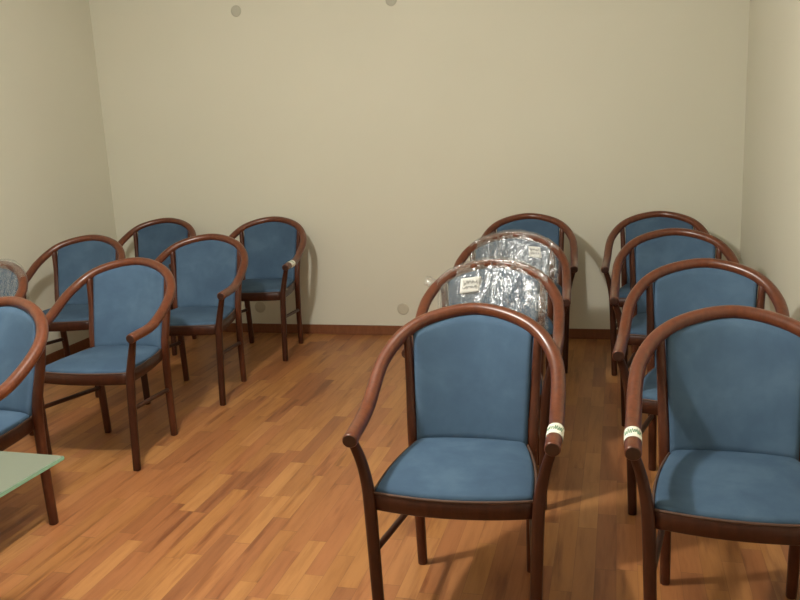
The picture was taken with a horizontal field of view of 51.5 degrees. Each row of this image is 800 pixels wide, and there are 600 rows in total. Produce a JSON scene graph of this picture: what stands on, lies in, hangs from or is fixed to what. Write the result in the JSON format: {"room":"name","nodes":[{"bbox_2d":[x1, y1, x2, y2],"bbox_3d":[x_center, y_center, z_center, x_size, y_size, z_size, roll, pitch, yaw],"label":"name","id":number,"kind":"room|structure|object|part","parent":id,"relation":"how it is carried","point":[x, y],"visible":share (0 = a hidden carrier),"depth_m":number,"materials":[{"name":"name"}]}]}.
{"room":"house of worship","nodes":[
{"label":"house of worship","id":0,"kind":"room"},
{"bbox_2d":[0,0,116,354],"bbox_3d":[-3.080,-0.360,2.657,0.120,2.750,7.130,0,12,15],"label":"wall","id":1,"kind":"structure","parent":0,"point":[55,186],"depth_m":5.40,"materials":[{"name":"beige paint"}]},
{"bbox_2d":[46,337,89,364],"bbox_3d":[-2.955,0.952,2.913,0.012,0.067,7.118,0,12,15],"label":"baseboard","id":2,"kind":"structure","parent":1,"relation":"attached to","point":[81,345],"depth_m":5.62,"materials":[{"name":"brown wood"}]},
{"bbox_2d":[0,332,799,599],"bbox_3d":[-0.869,1.049,2.388,4.557,0.100,7.370,0,12,15],"label":"floor","id":3,"kind":"structure","parent":0,"point":[257,495],"depth_m":3.21,"materials":[{"name":"brown wood"}]},
{"bbox_2d":[0,261,33,435],"bbox_3d":[-2.065,0.276,3.979,0.595,0.863,0.614,1,13,19],"label":"armchair","id":4,"kind":"object","parent":3,"relation":"on","point":[13,279],"visible":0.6,"depth_m":4.06,"materials":[{"name":"grey mottled woven fabric"},{"name":"mahogany stained wood"}]},
{"bbox_3d":[-2.013,0.043,4.115,0.382,0.396,0.181,1,13,19],"label":"backrest","id":5,"kind":"part","parent":4,"relation":"part of","materials":[{"name":"grey fabric"}]},
{"bbox_3d":[-2.078,-0.003,3.919,0.591,0.275,0.603,1,13,19],"label":"bent arm rail","id":6,"kind":"part","parent":4,"relation":"part of","materials":[{"name":"brown wood"}]},
{"bbox_2d":[0,296,58,524],"bbox_3d":[-1.553,0.464,3.000,0.593,0.855,0.607,1,13,17],"label":"armchair","id":7,"kind":"object","parent":3,"relation":"on","point":[24,328],"visible":0.94,"depth_m":3.06,"materials":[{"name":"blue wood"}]},
{"bbox_3d":[-1.576,0.458,2.921,0.430,0.030,0.428,1,13,17],"label":"seat","id":8,"kind":"part","parent":7,"relation":"part of","materials":[{"name":"blue fabric"}]},
{"bbox_3d":[-1.575,0.493,2.928,0.446,0.048,0.444,1,13,17],"label":"seat frame","id":9,"kind":"part","parent":7,"relation":"part of","materials":[{"name":"brown wood"}]},
{"bbox_3d":[-1.507,0.226,3.139,0.382,0.396,0.181,1,13,17],"label":"backrest","id":10,"kind":"part","parent":7,"relation":"part of","materials":[{"name":"blue fabric"}]},
{"bbox_3d":[-1.566,0.180,2.941,0.591,0.275,0.603,1,13,17],"label":"bent arm rail","id":11,"kind":"part","parent":7,"relation":"part of","materials":[{"name":"brown wood"}]},
{"bbox_3d":[-1.324,0.472,3.100,0.047,0.777,0.100,4,14,29],"label":"leg","id":12,"kind":"part","parent":7,"relation":"part of","materials":[{"name":"brown wood"}]},
{"bbox_2d":[0,451,63,497],"bbox_3d":[-1.535,0.766,2.379,1.000,0.520,0.560,1,12,16],"label":"glass table","id":13,"kind":"object","parent":3,"relation":"on","point":[16,468],"visible":1,"depth_m":2.38,"materials":[{"name":"green glass"}]},
{"bbox_2d":[26,235,125,397],"bbox_3d":[-1.904,0.077,4.903,0.593,0.855,0.607,-1,12,8],"label":"armchair","id":14,"kind":"object","parent":3,"relation":"on","point":[78,255],"visible":0.33,"depth_m":5.03,"materials":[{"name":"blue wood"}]},
{"bbox_3d":[-2.071,0.085,5.089,0.047,0.777,0.100,-4,12,-4],"label":"leg","id":15,"kind":"part","parent":14,"relation":"part of","materials":[{"name":"brown wood"}]},
{"bbox_3d":[-1.915,0.070,4.821,0.430,0.030,0.428,-1,12,8],"label":"seat","id":16,"kind":"part","parent":14,"relation":"part of","materials":[{"name":"blue fabric"}]},
{"bbox_3d":[-1.914,0.106,4.829,0.446,0.048,0.444,-1,12,8],"label":"seat frame","id":17,"kind":"part","parent":14,"relation":"part of","materials":[{"name":"brown wood"}]},
{"bbox_3d":[-1.918,-0.207,4.844,0.591,0.275,0.603,-1,12,8],"label":"bent arm rail","id":18,"kind":"part","parent":14,"relation":"part of","materials":[{"name":"brown wood"}]},
{"bbox_3d":[-1.889,-0.161,5.049,0.382,0.396,0.181,-1,12,8],"label":"backrest","id":19,"kind":"part","parent":14,"relation":"part of","materials":[{"name":"blue fabric"}]},
{"bbox_2d":[43,257,177,470],"bbox_3d":[-1.324,0.270,3.862,0.593,0.855,0.607,0,12,13],"label":"armchair","id":20,"kind":"object","parent":3,"relation":"on","point":[130,300],"visible":0.88,"depth_m":3.93,"materials":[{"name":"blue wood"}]},
{"bbox_3d":[-1.611,0.452,3.683,0.080,0.601,0.044,0,12,13],"label":"leg","id":21,"kind":"part","parent":20,"relation":"part of","materials":[{"name":"brown wood"}]},
{"bbox_3d":[-1.475,0.275,4.061,0.047,0.777,0.100,-3,12,0],"label":"leg","id":22,"kind":"part","parent":20,"relation":"part of","materials":[{"name":"brown wood"}]},
{"bbox_3d":[-1.343,0.264,3.781,0.430,0.030,0.428,0,12,13],"label":"seat","id":23,"kind":"part","parent":20,"relation":"part of","materials":[{"name":"blue fabric"}]},
{"bbox_3d":[-1.341,0.299,3.788,0.446,0.048,0.444,0,12,13],"label":"seat frame","id":24,"kind":"part","parent":20,"relation":"part of","materials":[{"name":"brown wood"}]},
{"bbox_3d":[-1.338,-0.014,3.803,0.591,0.275,0.603,0,12,13],"label":"bent arm rail","id":25,"kind":"part","parent":20,"relation":"part of","materials":[{"name":"brown wood"}]},
{"bbox_3d":[-1.293,0.032,4.004,0.382,0.396,0.181,0,12,13],"label":"backrest","id":26,"kind":"part","parent":20,"relation":"part of","materials":[{"name":"blue fabric"}]},
{"bbox_3d":[-1.141,0.451,3.578,0.080,0.601,0.044,0,12,13],"label":"leg","id":27,"kind":"part","parent":20,"relation":"part of","materials":[{"name":"brown wood"}]},
{"bbox_3d":[-1.104,0.275,3.978,0.047,0.777,0.100,3,13,25],"label":"leg","id":28,"kind":"part","parent":20,"relation":"part of","materials":[{"name":"brown wood"}]},
{"bbox_2d":[118,218,196,355],"bbox_3d":[-1.685,-0.108,5.724,0.593,0.855,0.607,-1,12,10],"label":"armchair","id":29,"kind":"object","parent":3,"relation":"on","point":[153,237],"visible":0.3,"depth_m":5.86,"materials":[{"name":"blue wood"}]},
{"bbox_3d":[-1.845,-0.102,5.917,0.047,0.777,0.100,-3,12,-2],"label":"leg","id":30,"kind":"part","parent":29,"relation":"part of","materials":[{"name":"brown wood"}]},
{"bbox_3d":[-1.698,-0.392,5.666,0.591,0.275,0.603,-1,12,10],"label":"bent arm rail","id":31,"kind":"part","parent":29,"relation":"part of","materials":[{"name":"brown wood"}]},
{"bbox_3d":[-1.663,-0.346,5.869,0.382,0.396,0.181,-1,12,10],"label":"backrest","id":32,"kind":"part","parent":29,"relation":"part of","materials":[{"name":"blue fabric"}]},
{"bbox_3d":[-1.486,0.070,5.449,0.080,0.601,0.044,-1,12,10],"label":"leg","id":33,"kind":"part","parent":29,"relation":"part of","materials":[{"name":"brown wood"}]},
{"bbox_2d":[141,234,247,405],"bbox_3d":[-1.135,0.090,4.668,0.593,0.855,0.607,0,12,10],"label":"armchair","id":34,"kind":"object","parent":3,"relation":"on","point":[208,270],"visible":0.77,"depth_m":4.77,"materials":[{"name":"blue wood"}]},
{"bbox_3d":[-1.413,0.273,4.478,0.080,0.601,0.044,0,12,10],"label":"leg","id":35,"kind":"part","parent":34,"relation":"part of","materials":[{"name":"brown wood"}]},
{"bbox_3d":[-1.292,0.096,4.862,0.047,0.777,0.100,-3,12,-2],"label":"leg","id":36,"kind":"part","parent":34,"relation":"part of","materials":[{"name":"brown wood"}]},
{"bbox_3d":[-1.148,-0.194,4.609,0.591,0.275,0.603,0,12,10],"label":"bent arm rail","id":37,"kind":"part","parent":34,"relation":"part of","materials":[{"name":"brown wood"}]},
{"bbox_3d":[-1.149,0.083,4.587,0.430,0.030,0.428,0,12,10],"label":"seat","id":38,"kind":"part","parent":34,"relation":"part of","materials":[{"name":"blue fabric"}]},
{"bbox_3d":[-1.148,0.119,4.595,0.446,0.048,0.444,0,12,10],"label":"seat frame","id":39,"kind":"part","parent":34,"relation":"part of","materials":[{"name":"brown wood"}]},
{"bbox_3d":[-1.110,-0.148,4.812,0.382,0.396,0.181,0,12,10],"label":"backrest","id":40,"kind":"part","parent":34,"relation":"part of","materials":[{"name":"blue fabric"}]},
{"bbox_3d":[-0.939,0.269,4.391,0.080,0.601,0.044,0,12,10],"label":"leg","id":41,"kind":"part","parent":34,"relation":"part of","materials":[{"name":"brown wood"}]},
{"bbox_3d":[-0.918,0.093,4.793,0.047,0.777,0.100,2,13,23],"label":"leg","id":42,"kind":"part","parent":34,"relation":"part of","materials":[{"name":"brown wood"}]},
{"bbox_2d":[229,216,306,360],"bbox_3d":[-0.898,-0.092,5.470,0.595,0.855,0.609,0,12,12],"label":"armchair","id":43,"kind":"object","parent":3,"relation":"on","point":[275,246],"visible":0.73,"depth_m":5.57,"materials":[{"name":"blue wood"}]},
{"bbox_3d":[-1.048,-0.087,5.669,0.047,0.777,0.100,-3,12,0],"label":"leg","id":44,"kind":"part","parent":43,"relation":"part of","materials":[{"name":"brown wood"}]},
{"bbox_3d":[-0.915,-0.098,5.389,0.430,0.030,0.428,0,12,12],"label":"seat","id":45,"kind":"part","parent":43,"relation":"part of","materials":[{"name":"blue fabric"}]},
{"bbox_3d":[-0.911,-0.376,5.411,0.591,0.275,0.603,0,12,12],"label":"bent arm rail","id":46,"kind":"part","parent":43,"relation":"part of","materials":[{"name":"brown wood"}]},
{"bbox_3d":[-0.914,-0.062,5.397,0.446,0.048,0.444,0,12,12],"label":"seat frame","id":47,"kind":"part","parent":43,"relation":"part of","materials":[{"name":"brown wood"}]},
{"bbox_3d":[-0.866,-0.330,5.613,0.382,0.396,0.181,0,12,12],"label":"backrest","id":48,"kind":"part","parent":43,"relation":"part of","materials":[{"name":"blue fabric"}]},
{"bbox_3d":[-0.714,0.089,5.186,0.080,0.601,0.044,0,12,12],"label":"leg","id":49,"kind":"part","parent":43,"relation":"part of","materials":[{"name":"brown wood"}]},
{"bbox_3d":[-0.677,-0.087,5.587,0.047,0.777,0.100,3,13,25],"label":"leg","id":50,"kind":"part","parent":43,"relation":"part of","materials":[{"name":"brown wood"}]},
{"bbox_2d":[342,303,565,599],"bbox_3d":[0.199,0.487,2.497,0.595,0.855,0.609,0,12,13],"label":"armchair","id":51,"kind":"object","parent":3,"relation":"on","point":[473,390],"visible":1,"depth_m":2.55,"materials":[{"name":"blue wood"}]},
{"bbox_3d":[-0.088,0.668,2.320,0.080,0.601,0.044,0,12,13],"label":"leg","id":52,"kind":"part","parent":51,"relation":"part of","materials":[{"name":"brown wood"}]},
{"bbox_3d":[0.051,0.492,2.697,0.047,0.777,0.100,-3,12,1],"label":"leg","id":53,"kind":"part","parent":51,"relation":"part of","materials":[{"name":"brown wood"}]},
{"bbox_3d":[0.183,0.516,2.423,0.446,0.048,0.444,0,12,13],"label":"seat frame","id":54,"kind":"part","parent":51,"relation":"part of","materials":[{"name":"brown wood"}]},
{"bbox_3d":[0.186,0.203,2.438,0.591,0.275,0.603,0,12,13],"label":"bent arm rail","id":55,"kind":"part","parent":51,"relation":"part of","materials":[{"name":"brown wood"}]},
{"bbox_3d":[0.181,0.481,2.416,0.430,0.030,0.428,0,12,13],"label":"seat","id":56,"kind":"part","parent":51,"relation":"part of","materials":[{"name":"blue fabric"}]},
{"bbox_3d":[0.233,0.249,2.639,0.382,0.396,0.181,0,12,13],"label":"backrest","id":57,"kind":"part","parent":51,"relation":"part of","materials":[{"name":"blue fabric"}]},
{"bbox_3d":[0.421,0.492,2.612,0.047,0.777,0.100,3,13,25],"label":"leg","id":58,"kind":"part","parent":51,"relation":"part of","materials":[{"name":"brown wood"}]},
{"bbox_3d":[0.381,0.669,2.211,0.080,0.601,0.044,0,12,13],"label":"leg","id":59,"kind":"part","parent":51,"relation":"part of","materials":[{"name":"brown wood"}]},
{"bbox_2d":[401,259,564,509],"bbox_3d":[0.361,0.299,3.323,0.593,0.865,0.614,0,12,13],"label":"armchair","id":60,"kind":"object","parent":3,"relation":"on","point":[514,285],"visible":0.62,"depth_m":3.43,"materials":[{"name":"brown wood"}]},
{"bbox_3d":[0.210,0.309,3.521,0.047,0.777,0.100,-3,12,1],"label":"leg","id":61,"kind":"part","parent":60,"relation":"part of","materials":[{"name":"brown wood"}]},
{"bbox_3d":[0.347,0.020,3.262,0.591,0.275,0.603,0,12,13],"label":"bent arm rail","id":62,"kind":"part","parent":60,"relation":"part of","materials":[{"name":"brown wood"}]},
{"bbox_3d":[0.392,0.067,3.464,0.382,0.396,0.181,0,12,13],"label":"backrest","id":63,"kind":"part","parent":60,"relation":"part of","materials":[{"name":"blue fabric"}]},
{"bbox_3d":[0.581,0.309,3.438,0.047,0.777,0.100,3,13,25],"label":"leg","id":64,"kind":"part","parent":60,"relation":"part of","materials":[{"name":"brown wood"}]},
{"bbox_3d":[0.543,0.486,3.037,0.080,0.601,0.044,0,12,13],"label":"leg","id":65,"kind":"part","parent":60,"relation":"part of","materials":[{"name":"brown wood"}]},
{"bbox_2d":[453,231,570,369],"bbox_3d":[0.556,0.114,4.149,0.595,0.865,0.616,0,12,11],"label":"armchair","id":66,"kind":"object","parent":3,"relation":"on","point":[534,250],"visible":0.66,"depth_m":4.25,"materials":[{"name":"brown wood"}]},
{"bbox_3d":[0.400,0.126,4.342,0.047,0.777,0.100,-3,12,-1],"label":"leg","id":67,"kind":"part","parent":66,"relation":"part of","materials":[{"name":"brown wood"}]},
{"bbox_3d":[0.541,-0.164,4.087,0.591,0.275,0.603,0,12,11],"label":"bent arm rail","id":68,"kind":"part","parent":66,"relation":"part of","materials":[{"name":"brown wood"}]},
{"bbox_3d":[0.582,-0.118,4.290,0.382,0.396,0.181,0,12,11],"label":"backrest","id":69,"kind":"part","parent":66,"relation":"part of","materials":[{"name":"clear plastic"}]},
{"bbox_3d":[0.538,0.114,4.065,0.430,0.030,0.428,0,12,11],"label":"seat","id":70,"kind":"part","parent":66,"relation":"part of","materials":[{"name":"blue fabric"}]},
{"bbox_3d":[0.773,0.123,4.268,0.047,0.777,0.100,3,13,23],"label":"leg","id":71,"kind":"part","parent":66,"relation":"part of","materials":[{"name":"brown wood"}]},
{"bbox_2d":[475,213,577,373],"bbox_3d":[0.760,-0.060,4.946,0.593,0.855,0.607,0,12,11],"label":"armchair","id":72,"kind":"object","parent":3,"relation":"on","point":[549,227],"visible":0.34,"depth_m":5.03,"materials":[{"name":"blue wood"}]},
{"bbox_3d":[0.746,-0.344,4.887,0.591,0.275,0.603,0,12,11],"label":"bent arm rail","id":73,"kind":"part","parent":72,"relation":"part of","materials":[{"name":"brown wood"}]},
{"bbox_3d":[0.787,-0.298,5.090,0.382,0.396,0.181,0,12,11],"label":"backrest","id":74,"kind":"part","parent":72,"relation":"part of","materials":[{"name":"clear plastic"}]},
{"bbox_3d":[0.743,-0.066,4.865,0.430,0.030,0.428,0,12,11],"label":"seat","id":75,"kind":"part","parent":72,"relation":"part of","materials":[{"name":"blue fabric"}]},
{"bbox_3d":[0.978,-0.056,5.068,0.047,0.777,0.100,3,13,23],"label":"leg","id":76,"kind":"part","parent":72,"relation":"part of","materials":[{"name":"brown wood"}]},
{"bbox_3d":[0.950,0.120,4.666,0.080,0.601,0.044,0,12,11],"label":"leg","id":77,"kind":"part","parent":72,"relation":"part of","materials":[{"name":"brown wood"}]},
{"bbox_2d":[601,211,708,375],"bbox_3d":[1.471,-0.051,4.745,0.593,0.855,0.607,1,13,18],"label":"armchair","id":78,"kind":"object","parent":3,"relation":"on","point":[631,227],"visible":0.38,"depth_m":4.87,"materials":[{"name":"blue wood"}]},
{"bbox_3d":[1.165,0.125,4.594,0.080,0.601,0.044,1,13,18],"label":"leg","id":79,"kind":"part","parent":78,"relation":"part of","materials":[{"name":"brown wood"}]},
{"bbox_3d":[1.447,-0.022,4.673,0.446,0.048,0.444,1,13,18],"label":"seat frame","id":80,"kind":"part","parent":78,"relation":"part of","materials":[{"name":"brown wood"}]},
{"bbox_3d":[1.340,-0.050,4.957,0.047,0.777,0.100,-1,12,6],"label":"leg","id":81,"kind":"part","parent":78,"relation":"part of","materials":[{"name":"brown wood"}]},
{"bbox_3d":[1.446,-0.058,4.666,0.430,0.030,0.428,1,13,18],"label":"seat","id":82,"kind":"part","parent":78,"relation":"part of","materials":[{"name":"blue fabric"}]},
{"bbox_3d":[1.458,-0.335,4.686,0.591,0.275,0.603,1,13,18],"label":"bent arm rail","id":83,"kind":"part","parent":78,"relation":"part of","materials":[{"name":"brown wood"}]},
{"bbox_3d":[1.521,-0.289,4.882,0.382,0.396,0.181,1,13,18],"label":"backrest","id":84,"kind":"part","parent":78,"relation":"part of","materials":[{"name":"blue fabric"}]},
{"bbox_2d":[609,228,739,426],"bbox_3d":[1.320,0.116,3.991,0.593,0.855,0.607,1,13,17],"label":"armchair","id":85,"kind":"object","parent":3,"relation":"on","point":[655,249],"visible":0.46,"depth_m":4.12,"materials":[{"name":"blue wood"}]},
{"bbox_3d":[1.018,0.294,3.834,0.080,0.601,0.044,1,13,17],"label":"leg","id":86,"kind":"part","parent":85,"relation":"part of","materials":[{"name":"brown wood"}]},
{"bbox_3d":[1.185,0.118,4.201,0.047,0.777,0.100,-2,12,5],"label":"leg","id":87,"kind":"part","parent":85,"relation":"part of","materials":[{"name":"brown wood"}]},
{"bbox_3d":[1.298,0.145,3.919,0.446,0.048,0.444,1,13,17],"label":"seat frame","id":88,"kind":"part","parent":85,"relation":"part of","materials":[{"name":"brown wood"}]},
{"bbox_3d":[1.296,0.110,3.912,0.430,0.030,0.428,1,13,17],"label":"seat","id":89,"kind":"part","parent":85,"relation":"part of","materials":[{"name":"blue fabric"}]},
{"bbox_3d":[1.307,-0.168,3.932,0.591,0.275,0.603,1,13,17],"label":"bent arm rail","id":90,"kind":"part","parent":85,"relation":"part of","materials":[{"name":"brown wood"}]},
{"bbox_3d":[1.365,-0.121,4.130,0.382,0.396,0.181,1,13,17],"label":"backrest","id":91,"kind":"part","parent":85,"relation":"part of","materials":[{"name":"blue fabric"}]},
{"bbox_3d":[1.548,0.124,4.092,0.047,0.777,0.100,4,14,29],"label":"leg","id":92,"kind":"part","parent":85,"relation":"part of","materials":[{"name":"brown wood"}]},
{"bbox_2d":[612,258,789,515],"bbox_3d":[1.129,0.311,3.114,0.593,0.855,0.607,2,13,21],"label":"armchair","id":93,"kind":"object","parent":3,"relation":"on","point":[684,286],"visible":0.5,"depth_m":3.23,"materials":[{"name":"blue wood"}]},
{"bbox_3d":[0.814,0.485,2.980,0.080,0.601,0.044,2,13,21],"label":"leg","id":94,"kind":"part","parent":93,"relation":"part of","materials":[{"name":"brown wood"}]},
{"bbox_3d":[1.101,0.341,3.044,0.446,0.048,0.444,2,13,21],"label":"seat frame","id":95,"kind":"part","parent":93,"relation":"part of","materials":[{"name":"brown wood"}]},
{"bbox_3d":[1.010,0.311,3.333,0.047,0.777,0.100,-1,12,9],"label":"leg","id":96,"kind":"part","parent":93,"relation":"part of","materials":[{"name":"brown wood"}]},
{"bbox_3d":[1.100,0.305,3.036,0.430,0.030,0.428,2,13,21],"label":"seat","id":97,"kind":"part","parent":93,"relation":"part of","materials":[{"name":"blue fabric"}]},
{"bbox_3d":[1.116,0.028,3.055,0.591,0.275,0.603,2,13,21],"label":"bent arm rail","id":98,"kind":"part","parent":93,"relation":"part of","materials":[{"name":"brown wood"}]},
{"bbox_3d":[1.189,0.074,3.248,0.382,0.396,0.181,2,13,21],"label":"backrest","id":99,"kind":"part","parent":93,"relation":"part of","materials":[{"name":"blue fabric"}]},
{"bbox_3d":[1.365,0.323,3.197,0.047,0.777,0.100,5,14,33],"label":"leg","id":100,"kind":"part","parent":93,"relation":"part of","materials":[{"name":"brown wood"}]},
{"bbox_2d":[624,305,799,599],"bbox_3d":[0.933,0.493,2.301,0.595,0.855,0.609,1,13,17],"label":"armchair","id":101,"kind":"object","parent":3,"relation":"on","point":[728,390],"visible":1,"depth_m":2.38,"materials":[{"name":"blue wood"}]},
{"bbox_3d":[0.630,0.671,2.146,0.080,0.601,0.044,1,13,17],"label":"leg","id":102,"kind":"part","parent":101,"relation":"part of","materials":[{"name":"brown wood"}]},
{"bbox_3d":[0.798,0.495,2.512,0.047,0.777,0.100,-2,12,5],"label":"leg","id":103,"kind":"part","parent":101,"relation":"part of","materials":[{"name":"brown wood"}]},
{"bbox_3d":[0.919,0.209,2.243,0.591,0.275,0.603,1,13,17],"label":"bent arm rail","id":104,"kind":"part","parent":101,"relation":"part of","materials":[{"name":"brown wood"}]},
{"bbox_3d":[0.910,0.523,2.230,0.446,0.048,0.444,1,13,17],"label":"seat frame","id":105,"kind":"part","parent":101,"relation":"part of","materials":[{"name":"brown wood"}]},
{"bbox_3d":[0.908,0.487,2.223,0.430,0.030,0.428,1,13,17],"label":"seat","id":106,"kind":"part","parent":101,"relation":"part of","materials":[{"name":"blue fabric"}]},
{"bbox_3d":[0.979,0.256,2.440,0.382,0.396,0.181,1,13,17],"label":"backrest","id":107,"kind":"part","parent":101,"relation":"part of","materials":[{"name":"blue fabric"}]},
{"bbox_3d":[1.161,0.501,2.401,0.047,0.777,0.100,4,14,29],"label":"leg","id":108,"kind":"part","parent":101,"relation":"part of","materials":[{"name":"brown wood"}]},
{"bbox_2d":[89,0,749,328],"bbox_3d":[-0.028,-1.114,5.517,4.557,2.750,0.120,0,12,15],"label":"wall","id":109,"kind":"structure","parent":0,"point":[395,136],"depth_m":5.43,"materials":[{"name":"beige paint"}]},
{"bbox_2d":[231,5,240,16],"bbox_3d":[-1.098,-1.933,5.549,0.074,0.074,0.006,0,12,15],"label":"cover plate","id":110,"kind":"object","parent":109,"relation":"attached to","point":[235,10],"visible":1,"depth_m":5.55,"materials":[{"name":"beige plastic"}]},
{"bbox_2d":[255,301,264,312],"bbox_3d":[-1.009,0.051,5.972,0.082,0.082,0.006,0,12,15],"label":"cover plate","id":111,"kind":"object","parent":109,"relation":"attached to","point":[259,306],"visible":1,"depth_m":5.97,"materials":[{"name":"beige plastic"}]},
{"bbox_2d":[385,0,396,5],"bbox_3d":[-0.058,-1.909,5.279,0.074,0.074,0.006,0,12,15],"label":"cover plate","id":112,"kind":"object","parent":109,"relation":"attached to","point":[388,2],"visible":1,"depth_m":5.28,"materials":[{"name":"beige plastic"}]},
{"bbox_2d":[397,303,408,314],"bbox_3d":[0.020,0.063,5.702,0.082,0.082,0.006,0,12,15],"label":"cover plate","id":113,"kind":"object","parent":109,"relation":"attached to","point":[402,308],"visible":1,"depth_m":5.70,"materials":[{"name":"beige plastic"}]},
{"bbox_2d":[223,323,617,338],"bbox_3d":[0.018,0.211,5.733,4.317,0.067,0.012,0,12,15],"label":"baseboard","id":114,"kind":"structure","parent":109,"relation":"attached to","point":[257,327],"depth_m":5.83,"materials":[{"name":"brown wood"}]},
{"bbox_2d":[740,0,799,320],"bbox_3d":[1.210,-0.326,1.528,0.120,2.750,7.130,0,12,15],"label":"wall","id":115,"kind":"structure","parent":0,"point":[770,219],"depth_m":4.01,"materials":[{"name":"beige paint"}]}
]}

